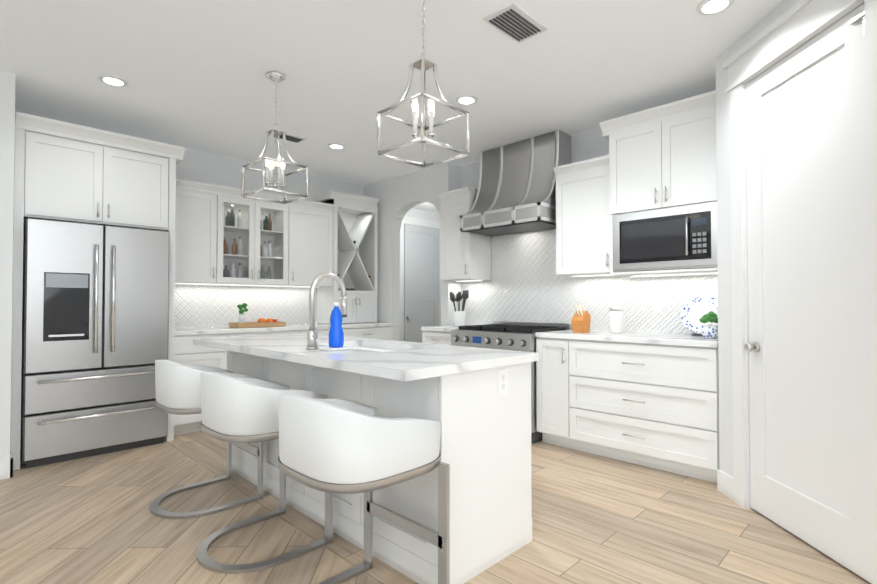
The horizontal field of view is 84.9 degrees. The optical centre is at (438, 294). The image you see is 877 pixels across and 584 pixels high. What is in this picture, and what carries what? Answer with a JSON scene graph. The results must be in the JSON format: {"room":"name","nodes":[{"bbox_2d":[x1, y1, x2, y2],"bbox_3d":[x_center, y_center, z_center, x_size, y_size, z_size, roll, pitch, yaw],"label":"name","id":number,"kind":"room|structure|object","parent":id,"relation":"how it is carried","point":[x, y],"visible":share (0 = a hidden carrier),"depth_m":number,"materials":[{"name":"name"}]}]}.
{"room":"kitchen","nodes":[
{"label":"kitchen","id":0,"kind":"room"},
{"bbox_2d":[0,0,782,212],"bbox_3d":[0.517,-1.545,2.735,8.820,0.060,8.120,-1,-1,45],"label":"ceiling","id":1,"kind":"structure","parent":0,"point":[192,73],"depth_m":3.20,"materials":[{"name":"white paint"}]},
{"bbox_2d":[99,74,127,86],"bbox_3d":[-2.279,-1.497,3.363,0.169,0.012,0.169,0,-1,9],"label":"recessed light","id":2,"kind":"object","parent":1,"relation":"in","point":[111,80],"depth_m":3.34,"materials":[{"name":"white"}]},
{"bbox_2d":[241,71,308,203],"bbox_3d":[-1.119,-1.084,3.292,0.332,0.839,0.332,-1,-1,45],"label":"pendant light","id":3,"kind":"object","parent":1,"relation":"hanging from","point":[275,77],"visible":1,"depth_m":3.28,"materials":[{"name":"silver metal"}]},
{"bbox_2d":[269,133,306,142],"bbox_3d":[-1.415,-1.476,4.506,0.160,0.017,0.300,-1,-1,45],"label":"ceiling vent","id":4,"kind":"object","parent":1,"relation":"in","point":[293,138],"visible":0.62,"depth_m":4.52,"materials":[{"name":"white"}]},
{"bbox_2d":[328,143,344,149],"bbox_3d":[-1.014,-1.474,4.770,0.169,0.012,0.169,0,-1,21],"label":"recessed light","id":5,"kind":"object","parent":1,"relation":"in","point":[337,146],"depth_m":4.75,"materials":[{"name":"white"}]},
{"bbox_2d":[377,0,469,167],"bbox_3d":[-0.075,-1.100,2.357,0.332,0.839,0.332,-1,-1,45],"label":"pendant light","id":6,"kind":"object","parent":1,"relation":"hanging from","point":[423,63],"visible":1,"depth_m":2.34,"materials":[{"name":"silver metal"}]},
{"bbox_2d":[455,95,477,104],"bbox_3d":[0.215,-1.492,3.680,0.169,0.012,0.169,0,-1,21],"label":"recessed light","id":7,"kind":"object","parent":1,"relation":"in","point":[463,99],"depth_m":3.66,"materials":[{"name":"white plastic"}]},
{"bbox_2d":[483,2,547,42],"bbox_3d":[0.433,-1.507,2.677,0.200,0.017,0.340,-1,-1,45],"label":"ceiling vent","id":8,"kind":"object","parent":1,"relation":"in","point":[515,22],"visible":1,"depth_m":2.65,"materials":[{"name":"white metal"}]},
{"bbox_2d":[697,0,733,15],"bbox_3d":[1.445,-1.512,2.506,0.169,0.012,0.169,0,-1,9],"label":"recessed light","id":9,"kind":"object","parent":1,"relation":"in","point":[708,7],"depth_m":2.51,"materials":[{"name":"white plastic"}]},
{"bbox_2d":[0,0,799,477],"bbox_3d":[0.517,-0.145,2.712,8.820,2.740,8.120,-1,-1,45],"label":"wall","id":10,"kind":"structure","parent":0,"point":[400,196],"depth_m":4.26,"materials":[{"name":"white paint"}]},
{"bbox_2d":[0,456,12,479],"bbox_3d":[-3.562,1.157,2.553,0.015,0.130,1.945,-1,-1,45],"label":"baseboard","id":11,"kind":"structure","parent":10,"relation":"attached to","point":[6,465],"depth_m":3.21,"materials":[{"name":"white wood"}]},
{"bbox_2d":[175,178,225,285],"bbox_3d":[-2.436,-0.593,4.686,0.349,0.960,0.521,-1,-1,45],"label":"upper cabinet","id":12,"kind":"object","parent":10,"relation":"attached to","point":[200,234],"depth_m":4.60,"materials":[{"name":"white wood"}]},
{"bbox_2d":[266,195,333,289],"bbox_3d":[-1.585,-0.578,5.545,0.349,0.960,0.621,-1,-1,45],"label":"upper cabinet","id":13,"kind":"object","parent":10,"relation":"attached to","point":[316,237],"depth_m":5.40,"materials":[{"name":"white wood"}]},
{"bbox_2d":[260,214,271,230],"bbox_3d":[-1.906,-0.791,5.193,0.123,0.208,0.263,-1,-1,39],"label":"bottle","id":14,"kind":"object","parent":13,"relation":"in","point":[267,226],"depth_m":5.18,"materials":[{"name":"green glass"}]},
{"bbox_2d":[315,294,377,325],"bbox_3d":[-1.131,0.173,5.970,0.379,0.348,0.640,-1,-1,45],"label":"upper cabinet","id":15,"kind":"object","parent":10,"relation":"attached to","point":[361,308],"depth_m":5.82,"materials":[{"name":"white wood"}]},
{"bbox_2d":[318,198,377,293],"bbox_3d":[-1.127,-0.582,5.979,0.367,1.079,0.566,-1,-1,45],"label":"upper cabinet","id":16,"kind":"object","parent":10,"relation":"attached to","point":[357,222],"depth_m":6.03,"materials":[{"name":"white wood"}]},
{"bbox_2d":[400,216,440,340],"bbox_3d":[-0.280,0.023,8.014,0.024,2.580,1.000,-1,-1,45],"label":"door frame","id":17,"kind":"structure","parent":10,"relation":"attached to","point":[420,222],"depth_m":7.73,"materials":[{"name":"white wood"}]},
{"bbox_2d":[404,224,438,342],"bbox_3d":[-0.257,0.082,7.991,0.082,2.440,0.792,-1,-1,45],"label":"hall door","id":18,"kind":"structure","parent":10,"relation":"in","point":[421,276],"depth_m":7.98,"materials":[{"name":"grey wood"}]},
{"bbox_2d":[438,187,492,281],"bbox_3d":[0.292,-0.625,5.169,0.426,0.940,0.349,-1,-1,45],"label":"upper cabinet","id":19,"kind":"object","parent":10,"relation":"attached to","point":[464,256],"depth_m":5.05,"materials":[{"name":"white wood"}]},
{"bbox_2d":[460,130,570,235],"bbox_3d":[0.723,-1.053,4.607,0.934,0.855,0.528,-1,-1,45],"label":"range hood","id":20,"kind":"object","parent":10,"relation":"attached to","point":[516,191],"visible":0.98,"depth_m":4.51,"materials":[{"name":"metal"}]},
{"bbox_2d":[549,156,636,277],"bbox_3d":[1.321,-0.642,4.115,0.540,0.940,0.400,-1,-1,45],"label":"upper cabinet","id":21,"kind":"object","parent":10,"relation":"attached to","point":[581,242],"depth_m":4.04,"materials":[{"name":"white wood"}]},
{"bbox_2d":[605,90,716,217],"bbox_3d":[1.778,-1.000,3.656,0.805,0.740,0.419,-1,-1,45],"label":"upper cabinet","id":22,"kind":"object","parent":10,"relation":"attached to","point":[663,156],"depth_m":3.50,"materials":[{"name":"white wood"}]},
{"bbox_2d":[613,202,717,271],"bbox_3d":[1.761,-0.404,3.628,0.759,0.446,0.438,-1,-1,45],"label":"microwave","id":23,"kind":"object","parent":22,"relation":"in","point":[679,237],"visible":0.88,"depth_m":3.48,"materials":[{"name":"silver metal"}]},
{"bbox_2d":[722,0,876,583],"bbox_3d":[1.810,-0.098,2.376,0.145,2.635,1.040,0,-1,-1],"label":"trim","id":24,"kind":"structure","parent":10,"relation":"attached to","point":[796,26],"depth_m":2.60,"materials":[{"name":"white wood"}]},
{"bbox_2d":[744,4,872,583],"bbox_3d":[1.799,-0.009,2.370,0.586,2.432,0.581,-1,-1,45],"label":"pantry door","id":25,"kind":"structure","parent":10,"relation":"in","point":[807,347],"depth_m":2.31,"materials":[{"name":"white wood"}]},
{"bbox_2d":[0,431,870,583],"bbox_3d":[0.517,1.249,2.689,8.820,0.050,8.120,-1,-1,45],"label":"floor","id":26,"kind":"structure","parent":0,"point":[597,519],"depth_m":2.46,"materials":[{"name":"brown wood"}]},
{"bbox_2d":[20,218,168,467],"bbox_3d":[-2.830,0.355,3.940,0.802,1.780,0.920,-1,-1,45],"label":"refrigerator","id":27,"kind":"object","parent":26,"relation":"on","point":[95,311],"visible":0.79,"depth_m":3.64,"materials":[{"name":"grey metal"}]},
{"bbox_2d":[10,112,184,469],"bbox_3d":[-2.838,-0.014,3.994,0.736,2.520,1.101,-1,-1,45],"label":"tall cabinet","id":28,"kind":"object","parent":26,"relation":"on","point":[68,172],"visible":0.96,"depth_m":3.69,"materials":[{"name":"white wood"}]},
{"bbox_2d":[174,330,237,435],"bbox_3d":[-2.340,0.811,4.568,0.619,0.888,0.521,-1,-1,45],"label":"base cabinet","id":29,"kind":"object","parent":26,"relation":"on","point":[185,352],"depth_m":4.31,"materials":[{"name":"white wood"}]},
{"bbox_2d":[150,360,263,518],"bbox_3d":[-1.407,0.805,2.898,0.540,0.845,0.576,-1,-1,45],"label":"stool","id":30,"kind":"object","parent":26,"relation":"on","point":[178,388],"visible":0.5,"depth_m":2.68,"materials":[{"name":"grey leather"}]},
{"bbox_2d":[196,373,332,573],"bbox_3d":[-0.874,0.796,2.371,0.540,0.845,0.576,-1,-1,45],"label":"stool","id":31,"kind":"object","parent":26,"relation":"on","point":[239,410],"visible":0.79,"depth_m":2.14,"materials":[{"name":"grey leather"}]},
{"bbox_2d":[238,326,306,335],"bbox_3d":[-1.932,0.818,4.979,0.619,0.888,0.882,-1,-1,45],"label":"base cabinet","id":32,"kind":"object","parent":26,"relation":"on","point":[250,331],"depth_m":4.81,"materials":[{"name":"white wood"}]},
{"bbox_2d":[229,321,285,327],"bbox_3d":[-1.871,0.308,4.969,0.240,0.045,0.500,-1,-1,45],"label":"serving tray","id":33,"kind":"object","parent":32,"relation":"on","point":[252,324],"visible":0.96,"depth_m":4.86,"materials":[{"name":"brown wood"}]},
{"bbox_2d":[237,303,277,322],"bbox_3d":[-1.879,0.199,4.976,0.152,0.226,0.429,-1,-1,45],"label":"fruit","id":34,"kind":"object","parent":33,"relation":"on","point":[241,319],"visible":0.9,"depth_m":4.86,"materials":[{"name":"orange food"}]},
{"bbox_2d":[298,326,330,334],"bbox_3d":[-1.510,0.825,5.406,0.619,0.888,0.562,-1,-1,45],"label":"base cabinet","id":35,"kind":"object","parent":26,"relation":"on","point":[321,329],"depth_m":5.21,"materials":[{"name":"white wood"}]},
{"bbox_2d":[278,394,449,583],"bbox_3d":[-0.312,0.787,1.815,0.540,0.845,0.576,-1,-1,45],"label":"stool","id":36,"kind":"object","parent":26,"relation":"on","point":[335,446],"visible":1,"depth_m":1.62,"materials":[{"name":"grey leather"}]},
{"bbox_2d":[342,322,392,339],"bbox_3d":[-1.090,0.832,5.830,0.619,0.888,0.876,-1,-1,45],"label":"base cabinet","id":37,"kind":"object","parent":26,"relation":"on","point":[367,330],"depth_m":5.69,"materials":[{"name":"white wood"}]},
{"bbox_2d":[225,345,533,583],"bbox_3d":[-0.513,0.783,2.902,2.138,0.890,0.655,-1,-1,45],"label":"kitchen island","id":38,"kind":"object","parent":26,"relation":"on","point":[475,402],"depth_m":2.17,"materials":[{"name":"white wood"}]},
{"bbox_2d":[193,333,538,380],"bbox_3d":[-0.601,0.317,2.854,2.220,0.040,0.880,-1,-1,45],"label":"island countertop","id":39,"kind":"structure","parent":38,"relation":"on","point":[407,361],"depth_m":2.31,"materials":[{"name":"white stone"}]},
{"bbox_2d":[306,273,346,349],"bbox_3d":[-0.597,0.085,2.622,0.097,0.414,0.251,-1,-1,45],"label":"faucet","id":40,"kind":"object","parent":39,"relation":"on","point":[312,334],"visible":0.98,"depth_m":2.56,"materials":[{"name":"silver metal"}]},
{"bbox_2d":[319,302,352,350],"bbox_3d":[-0.542,0.166,2.545,0.100,0.250,0.150,-1,-1,45],"label":"soap bottle","id":41,"kind":"object","parent":39,"relation":"on","point":[336,337],"visible":1,"depth_m":2.52,"materials":[{"name":"blue plastic"}]},
{"bbox_2d":[422,326,458,344],"bbox_3d":[0.214,0.819,5.032,0.474,0.888,0.619,-1,-1,45],"label":"base cabinet","id":42,"kind":"object","parent":26,"relation":"on","point":[443,336],"depth_m":4.82,"materials":[{"name":"white wood"}]},
{"bbox_2d":[450,290,468,325],"bbox_3d":[0.206,0.142,5.015,0.191,0.380,0.223,-1,-1,45],"label":"utensil crock","id":43,"kind":"object","parent":42,"relation":"on","point":[459,317],"visible":0.88,"depth_m":4.99,"materials":[{"name":"white ceramic"}]},
{"bbox_2d":[451,321,571,442],"bbox_3d":[0.656,0.762,4.493,0.896,0.985,0.741,-1,-1,45],"label":"range","id":44,"kind":"object","parent":26,"relation":"on","point":[510,335],"visible":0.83,"depth_m":4.24,"materials":[{"name":"grey metal"}]},
{"bbox_2d":[535,334,568,445],"bbox_3d":[1.139,0.804,4.117,0.303,0.888,0.619,-1,-1,45],"label":"base cabinet","id":45,"kind":"object","parent":26,"relation":"on","point":[548,367],"depth_m":3.93,"materials":[{"name":"white wood"}]},
{"bbox_2d":[557,334,719,482],"bbox_3d":[1.599,0.796,3.662,1.111,0.888,0.619,-1,-1,45],"label":"base cabinet","id":46,"kind":"object","parent":26,"relation":"on","point":[642,389],"depth_m":3.39,"materials":[{"name":"white wood"}]},
{"bbox_2d":[571,305,590,332],"bbox_3d":[1.193,0.200,4.014,0.100,0.230,0.150,-1,-1,45],"label":"knife block","id":47,"kind":"object","parent":46,"relation":"on","point":[580,320],"visible":1,"depth_m":3.98,"materials":[{"name":"orange wood"}]},
{"bbox_2d":[609,306,622,332],"bbox_3d":[1.451,0.205,3.920,0.104,0.217,0.106,-1,-1,45],"label":"canister","id":48,"kind":"object","parent":46,"relation":"on","point":[615,319],"visible":1,"depth_m":3.88,"materials":[{"name":"white ceramic"}]},
{"bbox_2d":[681,295,717,336],"bbox_3d":[1.958,0.154,3.552,0.300,0.305,0.113,-1,-1,45],"label":"decorative plate","id":49,"kind":"object","parent":46,"relation":"on","point":[695,310],"visible":0.77,"depth_m":3.57,"materials":[{"name":"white ceramic"}]},
{"bbox_2d":[699,311,717,337],"bbox_3d":[1.895,0.209,3.363,0.124,0.190,0.150,-1,-1,45],"label":"plant pot","id":50,"kind":"object","parent":46,"relation":"on","point":[709,331],"visible":0.96,"depth_m":3.33,"materials":[{"name":"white ceramic"}]}
]}

